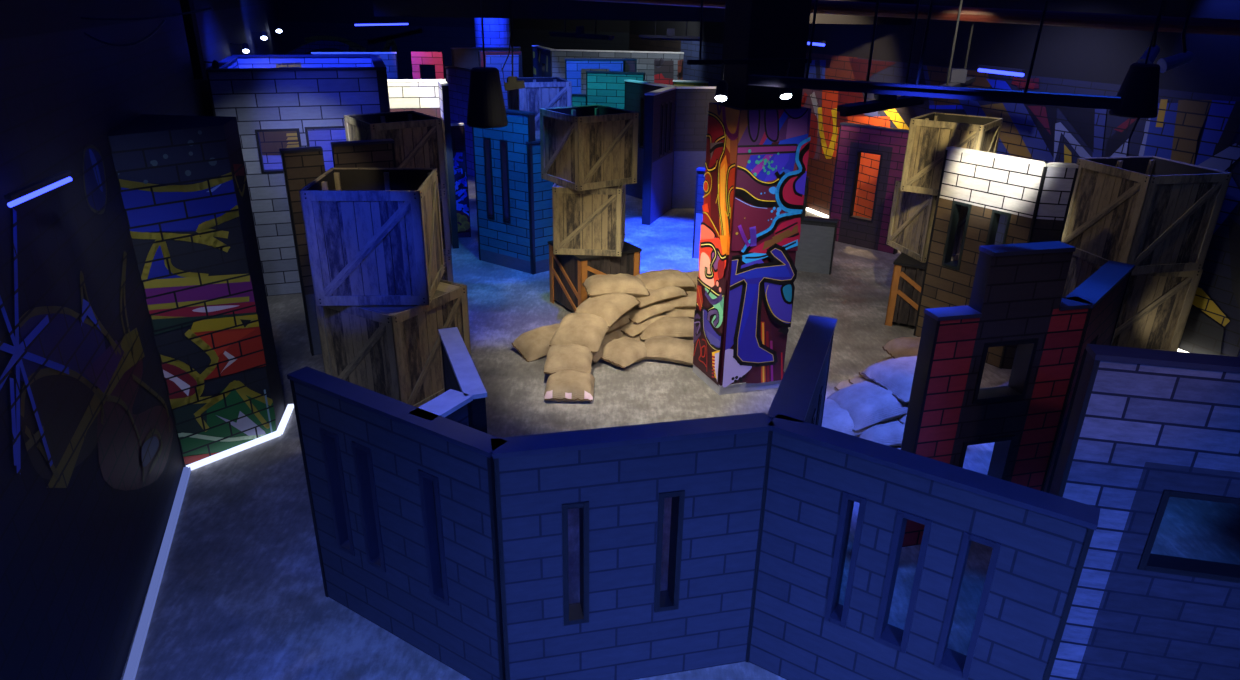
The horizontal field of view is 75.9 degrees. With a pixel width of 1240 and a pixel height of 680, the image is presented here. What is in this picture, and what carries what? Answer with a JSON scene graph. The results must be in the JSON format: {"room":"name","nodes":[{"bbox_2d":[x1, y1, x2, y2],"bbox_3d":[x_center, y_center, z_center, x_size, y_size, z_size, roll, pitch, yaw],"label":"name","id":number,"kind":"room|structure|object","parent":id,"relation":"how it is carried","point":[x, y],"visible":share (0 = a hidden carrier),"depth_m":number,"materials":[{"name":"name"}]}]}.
{"room":"laser tag arena","nodes":[
{"label":"laser tag arena","id":0,"kind":"room"},
{"bbox_2d":[0,0,283,679],"bbox_3d":[-5.542,-3.565,11.306,0.150,3.900,26.400,-7,24,-17],"label":"wall","id":1,"kind":"structure","parent":0,"point":[78,560],"depth_m":4.03,"materials":[{"name":"black paint"}]},
{"bbox_2d":[4,170,71,207],"bbox_3d":[-2.475,-0.649,3.397,0.026,0.070,0.413,0,23,-2],"label":"tube","id":2,"kind":"object","parent":1,"relation":"attached to","point":[43,182],"visible":1,"depth_m":3.37,"materials":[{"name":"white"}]},
{"bbox_2d":[0,144,172,490],"bbox_3d":[-2.764,0.165,4.212,0.014,2.114,2.405,-7,24,-18],"label":"mural","id":3,"kind":"object","parent":1,"relation":"attached to","point":[60,356],"depth_m":4.00,"materials":[{"name":"paint"}]},
{"bbox_2d":[84,19,165,46],"bbox_3d":[-2.970,-1.823,4.680,0.617,0.178,0.014,1,23,0],"label":"cable","id":4,"kind":"object","parent":1,"relation":"hanging from","point":[164,20],"visible":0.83,"depth_m":4.69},
{"bbox_2d":[180,0,206,78],"bbox_3d":[-3.869,-3.073,7.077,0.080,1.430,0.080,1,23,0],"label":"trim","id":5,"kind":"structure","parent":1,"relation":"attached to","point":[190,21],"depth_m":7.20,"materials":[{"name":"black paint"}]},
{"bbox_2d":[276,0,629,79],"bbox_3d":[-4.743,-7.662,20.923,10.885,3.900,0.150,11,25,21],"label":"wall","id":6,"kind":"structure","parent":0,"point":[298,19],"depth_m":21.06,"materials":[{"name":"black paint"}]},
{"bbox_2d":[284,35,397,57],"bbox_3d":[-6.261,-7.686,21.541,7.648,1.351,0.002,11,25,21],"label":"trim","id":7,"kind":"structure","parent":6,"relation":"attached to","point":[321,41],"depth_m":22.13,"materials":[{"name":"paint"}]},
{"bbox_2d":[354,22,408,25],"bbox_3d":[-5.490,-7.307,18.363,0.048,0.075,1.578,15,27,30],"label":"tube","id":8,"kind":"object","parent":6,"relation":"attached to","point":[355,23],"visible":1,"depth_m":18.23,"materials":[{"name":"white"}]},
{"bbox_2d":[120,175,1239,679],"bbox_3d":[-0.966,-2.038,13.001,22.000,0.100,28.500,1,23,0],"label":"floor","id":9,"kind":"structure","parent":0,"point":[241,596],"depth_m":5.53,"materials":[{"name":"paint"}]},
{"bbox_2d":[108,114,284,466],"bbox_3d":[-3.031,-0.393,5.916,0.658,2.380,1.069,-7,24,-17],"label":"panel","id":10,"kind":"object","parent":9,"relation":"on","point":[182,179],"depth_m":5.58,"materials":[{"name":"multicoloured paint"}]},
{"bbox_2d":[233,164,245,196],"bbox_3d":[-2.747,-1.174,5.760,0.001,0.257,0.364,-4,24,-12],"label":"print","id":11,"kind":"object","parent":10,"relation":"attached to","point":[239,174],"depth_m":5.73,"materials":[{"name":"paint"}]},
{"bbox_2d":[123,404,293,679],"bbox_3d":[-2.551,1.543,4.382,0.608,0.030,5.019,-4,24,-11],"label":"led strip","id":12,"kind":"object","parent":9,"relation":"on","point":[130,673],"visible":0.96,"depth_m":4.99,"materials":[{"name":"white"}]},
{"bbox_2d":[206,54,389,295],"bbox_3d":[-3.759,-2.148,9.860,1.813,2.485,2.319,-6,24,-16],"label":"brick wall","id":13,"kind":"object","parent":9,"relation":"on","point":[277,102],"visible":0.6,"depth_m":8.68,"materials":[{"name":"white brick"}]},
{"bbox_2d":[279,139,395,355],"bbox_3d":[-2.547,-0.858,7.525,0.978,1.985,0.120,-11,26,-25],"label":"wall","id":14,"kind":"structure","parent":9,"relation":"on","point":[302,166],"depth_m":7.20,"materials":[{"name":"brown brick"}]},
{"bbox_2d":[311,52,398,78],"bbox_3d":[-5.016,-4.393,15.393,1.534,2.225,0.130,-5,24,-14],"label":"brick wall","id":15,"kind":"structure","parent":9,"relation":"on","point":[389,59],"depth_m":15.09,"materials":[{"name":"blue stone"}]},
{"bbox_2d":[314,279,470,407],"bbox_3d":[-1.931,0.003,6.889,0.888,0.920,0.888,14,26,27],"label":"wooden crate","id":16,"kind":"object","parent":9,"relation":"on","point":[393,351],"visible":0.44,"depth_m":6.54,"materials":[{"name":"brown wood"}]},
{"bbox_2d":[300,168,444,305],"bbox_3d":[-1.993,-0.874,6.573,0.902,0.920,0.902,-1,23,-4],"label":"wooden crate","id":17,"kind":"object","parent":16,"relation":"on","point":[374,235],"visible":1,"depth_m":6.23,"materials":[{"name":"brown wood"}]},
{"bbox_2d":[287,327,506,679],"bbox_3d":[-0.875,0.828,4.360,1.356,1.425,0.961,15,27,29],"label":"wall","id":18,"kind":"structure","parent":9,"relation":"on","point":[402,496],"depth_m":3.93,"materials":[{"name":"blue brick"}]},
{"bbox_2d":[411,51,444,78],"bbox_3d":[-3.852,-4.720,16.237,0.620,2.200,0.120,1,23,0],"label":"brick arch","id":19,"kind":"object","parent":9,"relation":"on","point":[418,58],"visible":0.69,"depth_m":15.83,"materials":[{"name":"pink brick"}]},
{"bbox_2d":[387,79,470,248],"bbox_3d":[-2.647,-2.411,10.900,0.996,2.185,0.691,1,23,0],"label":"brick wall","id":20,"kind":"structure","parent":9,"relation":"on","point":[430,97],"depth_m":10.70,"materials":[{"name":"white brick"}]},
{"bbox_2d":[453,152,469,231],"bbox_3d":[-2.369,-2.079,11.234,0.428,1.120,0.024,-5,24,-14],"label":"print","id":21,"kind":"object","parent":20,"relation":"attached to","point":[459,158],"depth_m":11.26,"materials":[{"name":"blue paint"}]},
{"bbox_2d":[441,255,452,281],"bbox_3d":[-2.298,-0.619,8.616,0.742,0.695,0.742,-16,28,-34],"label":"wooden crate","id":22,"kind":"object","parent":9,"relation":"on","point":[448,273],"visible":0.08,"depth_m":8.45,"materials":[{"name":"brown wood"}]},
{"bbox_2d":[439,189,451,255],"bbox_3d":[-2.287,-1.262,8.341,0.742,0.695,0.742,-16,28,-34],"label":"wooden crate","id":23,"kind":"object","parent":22,"relation":"on","point":[443,197],"visible":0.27,"depth_m":8.25,"materials":[{"name":"brown wood"}]},
{"bbox_2d":[343,111,446,189],"bbox_3d":[-2.277,-1.906,8.066,0.742,0.695,0.742,-16,28,-34],"label":"wooden crate","id":24,"kind":"object","parent":23,"relation":"on","point":[418,137],"visible":0.58,"depth_m":7.84,"materials":[{"name":"brown wood"}]},
{"bbox_2d":[445,66,474,176],"bbox_3d":[-3.016,-4.208,15.357,0.130,1.975,1.100,-16,28,-34],"label":"brick wall","id":25,"kind":"structure","parent":9,"relation":"on","point":[458,79],"depth_m":15.23,"materials":[{"name":"blue brick"}]},
{"bbox_2d":[450,47,520,68],"bbox_3d":[-2.889,-5.259,17.503,1.556,2.225,0.130,-13,27,-29],"label":"brick wall","id":26,"kind":"structure","parent":9,"relation":"on","point":[467,57],"depth_m":16.91,"materials":[{"name":"black paint"}]},
{"bbox_2d":[474,18,510,46],"bbox_3d":[-2.899,-6.070,18.415,0.800,3.000,0.800,1,23,0],"label":"brick wall","id":27,"kind":"structure","parent":9,"relation":"on","point":[496,30],"depth_m":17.73,"materials":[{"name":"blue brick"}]},
{"bbox_2d":[478,51,522,108],"bbox_3d":[-2.484,-4.928,16.776,0.864,2.200,0.312,-5,24,-13],"label":"brick wall","id":28,"kind":"structure","parent":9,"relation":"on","point":[496,59],"depth_m":16.32,"materials":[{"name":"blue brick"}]},
{"bbox_2d":[472,109,553,274],"bbox_3d":[-1.315,-1.897,10.018,1.054,1.975,0.402,17,28,33],"label":"brick wall","id":29,"kind":"structure","parent":9,"relation":"on","point":[514,203],"depth_m":9.89,"materials":[{"name":"blue brick"}]},
{"bbox_2d":[512,323,558,361],"bbox_3d":[-0.731,0.014,7.847,0.608,0.248,0.341,-14,28,-32],"label":"sandbag","id":30,"kind":"object","parent":9,"relation":"on","point":[533,345],"visible":0.55,"depth_m":7.70,"materials":[{"name":"fabric"}]},
{"bbox_2d":[544,370,594,401],"bbox_3d":[-0.441,0.392,7.017,0.428,0.183,0.469,1,23,0],"label":"sandbag","id":31,"kind":"object","parent":9,"relation":"on","point":[563,385],"visible":1,"depth_m":6.86,"materials":[{"name":"fabric"}]},
{"bbox_2d":[544,344,592,374],"bbox_3d":[-0.468,0.175,7.301,0.428,0.206,0.449,2,23,2],"label":"sandbag","id":32,"kind":"object","parent":31,"relation":"on","point":[559,357],"visible":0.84,"depth_m":7.16,"materials":[{"name":"fabric"}]},
{"bbox_2d":[549,313,608,352],"bbox_3d":[-0.371,-0.084,7.599,0.486,0.254,0.517,7,24,15],"label":"sandbag","id":33,"kind":"object","parent":32,"relation":"on","point":[582,329],"visible":0.81,"depth_m":7.46,"materials":[{"name":"fabric"}]},
{"bbox_2d":[572,94,586,105],"bbox_3d":[-0.744,-3.702,14.708,0.305,1.625,0.130,5,23,10],"label":"brick wall","id":34,"kind":"structure","parent":9,"relation":"on","point":[577,99],"depth_m":14.38,"materials":[{"name":"teal brick"}]},
{"bbox_2d":[565,58,624,93],"bbox_3d":[-0.495,-4.305,15.428,1.120,2.175,0.130,-2,23,-7],"label":"brick wall","id":35,"kind":"structure","parent":9,"relation":"on","point":[573,66],"depth_m":15.01,"materials":[{"name":"blue brick"}]},
{"bbox_2d":[548,240,641,311],"bbox_3d":[-0.290,-0.717,8.896,0.760,0.717,0.760,-13,27,-29],"label":"box","id":36,"kind":"object","parent":9,"relation":"on","point":[567,273],"visible":0.51,"depth_m":8.62,"materials":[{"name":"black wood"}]},
{"bbox_2d":[552,183,625,255],"bbox_3d":[-0.319,-1.363,8.577,0.732,0.715,0.732,2,23,3],"label":"wooden crate","id":37,"kind":"object","parent":36,"relation":"on","point":[586,222],"visible":0.78,"depth_m":8.26,"materials":[{"name":"brown wood"}]},
{"bbox_2d":[540,105,638,190],"bbox_3d":[-0.326,-2.015,8.265,0.742,0.720,0.742,-15,28,-32],"label":"wooden crate","id":38,"kind":"object","parent":37,"relation":"on","point":[586,147],"visible":1,"depth_m":8.04,"materials":[{"name":"brown wood"}]},
{"bbox_2d":[592,335,614,362],"bbox_3d":[-0.300,0.046,7.765,0.428,0.166,0.556,11,25,22],"label":"sandbag","id":39,"kind":"object","parent":9,"relation":"on","point":[596,356],"visible":0.2,"depth_m":7.58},
{"bbox_2d":[532,45,683,93],"bbox_3d":[-0.574,-5.149,17.335,3.844,2.225,1.205,13,26,26],"label":"wall","id":40,"kind":"structure","parent":9,"relation":"on","point":[658,67],"depth_m":16.70,"materials":[{"name":"grey brick"}]},
{"bbox_2d":[533,51,547,74],"bbox_3d":[-1.771,-6.145,17.672,0.001,0.567,1.371,-7,24,-18],"label":"print","id":41,"kind":"object","parent":40,"relation":"attached to","point":[540,58],"depth_m":17.67,"materials":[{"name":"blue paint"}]},
{"bbox_2d":[654,58,682,84],"bbox_3d":[1.024,-5.622,16.653,0.642,0.541,0.002,3,23,5],"label":"print","id":42,"kind":"object","parent":40,"relation":"attached to","point":[666,70],"depth_m":16.64,"materials":[{"name":"paint"}]},
{"bbox_2d":[606,328,623,338],"bbox_3d":[-0.118,-0.093,8.118,0.585,0.183,0.428,-21,31,-41],"label":"sandbag","id":43,"kind":"object","parent":9,"relation":"on","point":[617,334],"visible":0.09,"depth_m":7.94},
{"bbox_2d":[605,313,629,334],"bbox_3d":[-0.116,-0.233,8.080,0.428,0.174,0.566,20,30,38],"label":"sandbag","id":44,"kind":"object","parent":43,"relation":"on","point":[623,320],"visible":0.11,"depth_m":7.93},
{"bbox_2d":[574,293,639,327],"bbox_3d":[-0.135,-0.335,7.890,0.486,0.252,0.515,18,28,34],"label":"sandbag","id":45,"kind":"object","parent":44,"relation":"on","point":[610,307],"visible":0.73,"depth_m":7.77,"materials":[{"name":"fabric"}]},
{"bbox_3d":[0.108,-0.473,8.280,0.565,0.167,0.389,-7,24,-18],"label":"sandbag","id":46,"kind":"object","parent":44,"relation":"on","visible":0},
{"bbox_2d":[582,273,649,297],"bbox_3d":[-0.042,-0.550,8.075,0.643,0.211,0.389,-4,24,-11],"label":"sandbag","id":47,"kind":"object","parent":46,"relation":"on","point":[595,285],"visible":0.94,"depth_m":7.94,"materials":[{"name":"fabric"}]},
{"bbox_2d":[635,269,695,288],"bbox_3d":[0.451,-0.631,8.351,0.623,0.173,0.389,-6,24,-17],"label":"sandbag","id":48,"kind":"object","parent":46,"relation":"on","point":[655,279],"visible":0.68,"depth_m":8.24,"materials":[{"name":"fabric"}]},
{"bbox_2d":[586,71,644,108],"bbox_3d":[-0.094,-3.836,14.537,1.051,2.025,0.130,4,23,8],"label":"brick wall","id":49,"kind":"structure","parent":9,"relation":"on","point":[605,88],"depth_m":14.21,"materials":[{"name":"teal brick"}]},
{"bbox_2d":[600,337,646,367],"bbox_3d":[0.059,0.098,7.676,0.408,0.175,0.507,20,30,38],"label":"sandbag","id":50,"kind":"object","parent":9,"relation":"on","point":[622,352],"visible":0.84,"depth_m":7.55,"materials":[{"name":"fabric"}]},
{"bbox_2d":[623,58,636,71],"bbox_3d":[0.178,-4.366,15.598,0.251,2.175,0.130,-1,23,-5],"label":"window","id":51,"kind":"structure","parent":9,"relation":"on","point":[630,65],"depth_m":15.17,"materials":[{"name":"black paint"}]},
{"bbox_2d":[621,333,644,341],"bbox_3d":[0.202,-0.064,8.106,0.556,0.149,0.350,-12,26,-27],"label":"sandbag","id":52,"kind":"object","parent":9,"relation":"on","point":[623,334],"visible":0.09,"depth_m":7.95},
{"bbox_2d":[620,313,665,336],"bbox_3d":[0.226,-0.197,8.127,0.555,0.157,0.350,-16,28,-34],"label":"sandbag","id":53,"kind":"object","parent":52,"relation":"on","point":[631,329],"visible":0.5,"depth_m":7.96,"materials":[{"name":"fabric"}]},
{"bbox_2d":[628,301,676,323],"bbox_3d":[0.289,-0.325,8.170,0.553,0.152,0.350,-14,28,-32],"label":"sandbag","id":54,"kind":"object","parent":53,"relation":"on","point":[637,315],"visible":0.47,"depth_m":8.02,"materials":[{"name":"fabric"}]},
{"bbox_2d":[635,286,687,307],"bbox_3d":[0.370,-0.474,8.192,0.603,0.159,0.330,-12,26,-27],"label":"sandbag","id":55,"kind":"object","parent":54,"relation":"on","point":[669,292],"visible":0.65,"depth_m":8.07,"materials":[{"name":"fabric"}]},
{"bbox_2d":[639,316,693,340],"bbox_3d":[0.523,-0.121,8.101,0.701,0.208,0.389,-2,23,-7],"label":"sandbag","id":56,"kind":"object","parent":9,"relation":"on","point":[675,327],"visible":0.48,"depth_m":7.95,"materials":[{"name":"fabric"}]},
{"bbox_2d":[663,308,695,318],"bbox_3d":[0.666,-0.316,8.299,0.556,0.142,0.350,0,23,-2],"label":"sandbag","id":57,"kind":"object","parent":56,"relation":"on","point":[686,312],"visible":0.23,"depth_m":8.15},
{"bbox_2d":[664,291,696,308],"bbox_3d":[0.688,-0.420,8.298,0.556,0.139,0.350,-1,23,-4],"label":"sandbag","id":58,"kind":"object","parent":57,"relation":"on","point":[688,301],"visible":0.27,"depth_m":8.16,"materials":[{"name":"fabric"}]},
{"bbox_2d":[644,335,693,365],"bbox_3d":[0.499,0.088,7.733,0.643,0.184,0.408,7,24,15],"label":"sandbag","id":59,"kind":"object","parent":9,"relation":"on","point":[666,348],"visible":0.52,"depth_m":7.59,"materials":[{"name":"fabric"}]},
{"bbox_2d":[624,79,718,224],"bbox_3d":[1.260,-3.106,12.971,2.418,1.955,2.250,1,23,0],"label":"brick wall","id":60,"kind":"structure","parent":9,"relation":"on","point":[673,120],"depth_m":12.77,"materials":[{"name":"blue brick"}]},
{"bbox_2d":[673,80,708,85],"bbox_3d":[1.444,-4.360,16.179,0.806,1.745,0.130,4,23,7],"label":"brick wall","id":61,"kind":"structure","parent":9,"relation":"on","point":[675,82],"depth_m":15.81,"materials":[{"name":"black paint"}]},
{"bbox_2d":[693,102,810,394],"bbox_3d":[1.097,-0.752,6.840,0.693,2.440,0.559,-6,24,-16],"label":"pillar","id":62,"kind":"structure","parent":9,"relation":"on","point":[756,163],"depth_m":6.60,"materials":[{"name":"multicoloured"}]},
{"bbox_2d":[693,103,739,385],"bbox_3d":[0.791,-0.768,6.752,0.033,2.350,0.502,-8,25,-20],"label":"print","id":63,"kind":"object","parent":62,"relation":"on","point":[722,164],"depth_m":6.69,"materials":[{"name":"multicoloured paint"}]},
{"bbox_2d":[719,0,811,108],"bbox_3d":[1.130,-2.554,6.094,0.524,1.459,0.400,-6,24,-16],"label":"trim","id":64,"kind":"structure","parent":62,"relation":"on","point":[753,29],"depth_m":6.06,"materials":[{"name":"paint"}]},
{"bbox_2d":[692,167,838,274],"bbox_3d":[1.866,-1.547,10.301,1.849,1.205,0.120,9,24,18],"label":"wall","id":65,"kind":"structure","parent":9,"relation":"on","point":[816,244],"depth_m":10.18,"materials":[{"name":"brick"}]},
{"bbox_2d":[491,315,1100,679],"bbox_3d":[0.637,0.910,4.226,2.426,1.425,2.128,1,23,0],"label":"wall","id":66,"kind":"structure","parent":9,"relation":"on","point":[762,505],"depth_m":3.65,"materials":[{"name":"blue brick"}]},
{"bbox_2d":[834,380,851,389],"bbox_3d":[2.254,0.434,7.064,0.566,0.146,0.408,-7,24,-18],"label":"sandbag","id":67,"kind":"object","parent":9,"relation":"on","point":[843,384],"visible":0.09,"depth_m":7.10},
{"bbox_2d":[849,375,866,383],"bbox_3d":[2.355,0.378,6.974,0.565,0.137,0.408,-6,24,-17],"label":"sandbag","id":68,"kind":"object","parent":67,"relation":"on","point":[857,379],"visible":0.06,"depth_m":7.00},
{"bbox_2d":[859,369,868,379],"bbox_3d":[2.416,0.306,6.878,0.566,0.153,0.408,-5,24,-15],"label":"sandbag","id":69,"kind":"object","parent":68,"relation":"on","point":[863,371],"visible":0.1,"depth_m":6.95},
{"bbox_2d":[877,356,893,362],"bbox_3d":[2.520,0.222,6.798,0.564,0.182,0.408,-4,24,-11],"label":"sandbag","id":70,"kind":"object","parent":69,"relation":"on","point":[890,357],"visible":0.02,"depth_m":6.89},
{"bbox_2d":[882,337,920,358],"bbox_3d":[2.621,0.092,6.763,0.642,0.195,0.448,-1,23,-4],"label":"sandbag","id":71,"kind":"object","parent":70,"relation":"on","point":[903,346],"visible":0.27,"depth_m":6.75,"materials":[{"name":"fabric"}]},
{"bbox_2d":[829,122,908,253],"bbox_3d":[3.481,-2.125,11.120,1.061,1.675,0.110,21,30,38],"label":"brick wall","id":72,"kind":"structure","parent":9,"relation":"on","point":[890,144],"depth_m":11.10,"materials":[{"name":"purple brick"}]},
{"bbox_2d":[885,253,957,325],"bbox_3d":[3.353,-0.535,8.612,0.710,0.717,0.710,14,26,27],"label":"box","id":73,"kind":"object","parent":9,"relation":"on","point":[908,272],"visible":0.33,"depth_m":8.42,"materials":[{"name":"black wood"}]},
{"bbox_2d":[886,181,967,262],"bbox_3d":[3.427,-1.302,8.581,0.708,0.715,0.708,-5,24,-13],"label":"wooden crate","id":74,"kind":"object","parent":73,"relation":"on","point":[912,214],"visible":0.45,"depth_m":8.42,"materials":[{"name":"brown wood"}]},
{"bbox_2d":[900,112,1002,195],"bbox_3d":[3.383,-1.895,8.127,0.712,0.720,0.712,17,28,33],"label":"wooden crate","id":75,"kind":"object","parent":74,"relation":"on","point":[929,135],"visible":0.73,"depth_m":7.95,"materials":[{"name":"brown wood"}]},
{"bbox_2d":[913,146,1078,368],"bbox_3d":[3.497,-0.767,7.586,0.239,1.955,1.189,-19,30,-39],"label":"brick wall","id":76,"kind":"structure","parent":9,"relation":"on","point":[1035,196],"depth_m":7.46,"materials":[{"name":"white brick"}]},
{"bbox_2d":[901,241,1134,546],"bbox_3d":[2.682,0.278,5.109,2.013,1.955,0.452,-13,27,-29],"label":"wall","id":77,"kind":"structure","parent":9,"relation":"on","point":[1016,298],"depth_m":4.76,"materials":[{"name":"red brick"}]},
{"bbox_2d":[1062,255,1202,350],"bbox_3d":[5.136,-0.433,8.187,0.902,0.920,0.902,1,23,0],"label":"wooden crate","id":78,"kind":"object","parent":9,"relation":"on","point":[1156,307],"visible":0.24,"depth_m":7.80,"materials":[{"name":"brown wood"}]},
{"bbox_2d":[1061,156,1231,274],"bbox_3d":[5.011,-1.226,7.681,0.888,0.920,0.888,-4,24,-12],"label":"wooden crate","id":79,"kind":"object","parent":78,"relation":"on","point":[1153,214],"visible":0.84,"depth_m":7.39,"materials":[{"name":"brown wood"}]},
{"bbox_2d":[1049,344,1239,679],"bbox_3d":[2.682,1.014,3.388,1.683,1.955,0.110,6,24,11],"label":"brick wall","id":80,"kind":"structure","parent":9,"relation":"on","point":[1145,428],"depth_m":3.33,"materials":[{"name":"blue brick"}]},
{"bbox_3d":[1.937,0.863,6.010,0.604,0.169,0.427,-2,23,-7],"label":"sandbag","id":81,"kind":"object","parent":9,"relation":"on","visible":0},
{"bbox_3d":[2.088,0.796,5.893,0.604,0.160,0.428,-1,23,-5],"label":"sandbag","id":82,"kind":"object","parent":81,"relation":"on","visible":0},
{"bbox_3d":[2.291,0.604,6.169,0.585,0.189,0.447,-5,24,-13],"label":"sandbag","id":83,"kind":"object","parent":82,"relation":"on","visible":0},
{"bbox_2d":[897,414,906,423],"bbox_3d":[2.293,0.468,6.056,0.585,0.174,0.447,-5,24,-13],"label":"sandbag","id":84,"kind":"object","parent":83,"relation":"on","point":[902,419],"visible":0.06,"depth_m":5.84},
{"bbox_2d":[861,356,916,402],"bbox_3d":[2.276,0.281,6.085,0.662,0.196,0.534,-7,24,-18],"label":"sandbag","id":85,"kind":"object","parent":84,"relation":"on","point":[896,375],"visible":0.42,"depth_m":6.00,"materials":[{"name":"fabric"}]},
{"bbox_3d":[1.738,0.764,5.991,0.566,0.165,0.427,-2,23,-7],"label":"sandbag","id":86,"kind":"object","parent":81,"relation":"on","visible":0},
{"bbox_2d":[822,398,869,436],"bbox_3d":[1.577,0.620,5.997,0.591,0.272,0.486,-4,24,-11],"label":"sandbag","id":87,"kind":"object","parent":86,"relation":"on","point":[836,418],"visible":0.17,"depth_m":5.83,"materials":[{"name":"fabric"}]},
{"bbox_2d":[857,419,904,446],"bbox_3d":[2.010,0.652,5.919,0.604,0.173,0.428,-3,23,-9],"label":"sandbag","id":88,"kind":"object","parent":86,"relation":"on","point":[889,433],"visible":0.2,"depth_m":5.75,"materials":[{"name":"fabric"}]},
{"bbox_2d":[827,380,908,431],"bbox_3d":[1.929,0.463,6.015,0.613,0.265,0.486,-5,24,-14],"label":"sandbag","id":89,"kind":"object","parent":88,"relation":"on","point":[867,403],"visible":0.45,"depth_m":5.85,"materials":[{"name":"fabric"}]},
{"bbox_3d":[-1.172,-2.012,11.895,0.961,0.715,0.961,1,23,0],"label":"wooden crate","id":90,"kind":"object","parent":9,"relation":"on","visible":0},
{"bbox_3d":[-1.161,-2.674,11.612,0.961,0.715,0.961,1,23,0],"label":"wooden crate","id":91,"kind":"object","parent":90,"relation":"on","visible":0},
{"bbox_2d":[507,77,571,135],"bbox_3d":[-1.150,-3.336,11.329,0.758,0.715,0.758,-7,24,-18],"label":"wooden crate","id":92,"kind":"object","parent":91,"relation":"on","point":[538,92],"visible":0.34,"depth_m":10.98,"materials":[{"name":"brown wood"}]},
{"bbox_2d":[629,0,1239,356],"bbox_3d":[3.152,-4.116,12.933,0.150,3.900,14.247,-9,25,-22],"label":"wall","id":93,"kind":"structure","parent":0,"point":[1068,60],"depth_m":8.86,"materials":[{"name":"black paint"}]},
{"bbox_2d":[373,0,914,24],"bbox_3d":[2.875,-4.501,10.834,12.400,0.350,0.300,1,23,0],"label":"trim","id":94,"kind":"structure","parent":93,"relation":"attached to","point":[521,9],"depth_m":10.72,"materials":[{"name":"black paint"}]},
{"bbox_2d":[578,0,1239,35],"bbox_3d":[3.000,-2.588,6.338,7.673,0.337,0.143,10,25,20],"label":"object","id":95,"kind":"object","parent":93,"relation":"attached to","point":[972,14],"visible":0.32,"depth_m":6.28,"materials":[{"name":"black metal"}]},
{"bbox_2d":[978,65,1025,76],"bbox_3d":[4.270,-3.020,8.918,0.048,0.075,0.666,-7,24,-18],"label":"tube","id":96,"kind":"object","parent":93,"relation":"attached to","point":[987,69],"visible":1,"depth_m":8.88,"materials":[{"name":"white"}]},
{"bbox_2d":[801,58,1239,354],"bbox_3d":[4.374,-2.252,10.454,0.009,2.460,7.649,-9,25,-22],"label":"mural","id":97,"kind":"object","parent":93,"relation":"attached to","point":[1173,134],"depth_m":9.03,"materials":[{"name":"paint"}]},
{"bbox_3d":[-0.905,-5.716,11.430,22.000,0.100,28.500,1,23,0],"label":"ceiling","id":98,"kind":"structure","parent":0,"visible":0},
{"bbox_2d":[467,0,507,127],"bbox_3d":[-0.965,-2.300,5.549,0.300,1.562,0.300,1,23,0],"label":"lamp","id":99,"kind":"object","parent":98,"relation":"hanging from","point":[486,106],"visible":1,"depth_m":5.69,"materials":[{"name":"metal"}]},
{"bbox_2d":[502,0,524,90],"bbox_3d":[-0.747,-2.381,5.420,0.159,1.305,0.058,-2,23,-7],"label":"bracket","id":100,"kind":"object","parent":98,"relation":"hanging from","point":[512,84],"visible":1,"depth_m":5.62,"materials":[{"name":"metal"}]},
{"bbox_2d":[549,19,613,39],"bbox_3d":[-0.603,-5.221,11.994,0.156,1.245,1.500,-20,31,-40],"label":"bar fixture","id":101,"kind":"object","parent":98,"relation":"hanging from","point":[579,33],"visible":1,"depth_m":12.15,"materials":[{"name":"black metal"}]},
{"bbox_2d":[639,21,702,40],"bbox_3d":[0.774,-5.116,11.802,0.988,1.245,0.133,8,24,17],"label":"bar fixture","id":102,"kind":"object","parent":98,"relation":"hanging from","point":[670,35],"visible":0.9,"depth_m":11.97,"materials":[{"name":"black metal"}]},
{"bbox_2d":[687,0,811,64],"bbox_3d":[0.900,-2.380,5.202,0.947,1.085,0.035,-8,25,-20],"label":"track rail","id":103,"kind":"object","parent":98,"relation":"hanging from","point":[798,60],"visible":0.88,"depth_m":5.34,"materials":[{"name":"metal"}]},
{"bbox_2d":[715,63,727,100],"bbox_3d":[0.690,-1.743,5.380,0.090,0.248,0.120,1,23,0],"label":"spotlight","id":104,"kind":"object","parent":103,"relation":"attached to","point":[721,94],"visible":1,"depth_m":5.37,"materials":[{"name":"black paint"}]},
{"bbox_2d":[837,0,927,116],"bbox_3d":[1.740,-2.120,4.958,0.906,1.345,0.152,-15,28,-33],"label":"bar fixture","id":105,"kind":"object","parent":98,"relation":"hanging from","point":[883,102],"visible":0.84,"depth_m":5.12,"materials":[{"name":"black metal"}]},
{"bbox_2d":[748,0,1120,109],"bbox_3d":[1.679,-1.921,4.269,1.995,1.173,0.080,14,26,27],"label":"track rail","id":106,"kind":"object","parent":98,"relation":"hanging from","point":[963,93],"visible":1,"depth_m":4.38,"materials":[{"name":"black metal"}]},
{"bbox_2d":[940,0,977,86],"bbox_3d":[2.736,-2.646,6.228,0.154,1.345,1.069,14,26,28],"label":"bar fixture","id":107,"kind":"object","parent":98,"relation":"hanging from","point":[955,77],"visible":0.77,"depth_m":6.40,"materials":[{"name":"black metal"}]},
{"bbox_2d":[1109,0,1162,117],"bbox_3d":[3.062,-1.928,4.483,0.250,1.284,0.250,1,23,0],"label":"lamp","id":108,"kind":"object","parent":98,"relation":"hanging from","point":[1138,92],"visible":1,"depth_m":4.61,"materials":[{"name":"metal"}]},
{"bbox_2d":[1136,0,1165,63],"bbox_3d":[3.258,-2.148,4.713,0.196,1.055,0.090,-20,31,-41],"label":"ceiling spotlight","id":109,"kind":"object","parent":98,"relation":"hanging from","point":[1155,49],"visible":0.67,"depth_m":4.85,"materials":[{"name":"plastic"}]},
{"bbox_2d":[1157,0,1193,72],"bbox_3d":[3.432,-2.140,4.710,0.201,1.062,0.097,1,23,0],"label":"ceiling spotlight","id":110,"kind":"object","parent":98,"relation":"hanging from","point":[1168,63],"visible":0.97,"depth_m":4.86,"materials":[{"name":"black plastic"}]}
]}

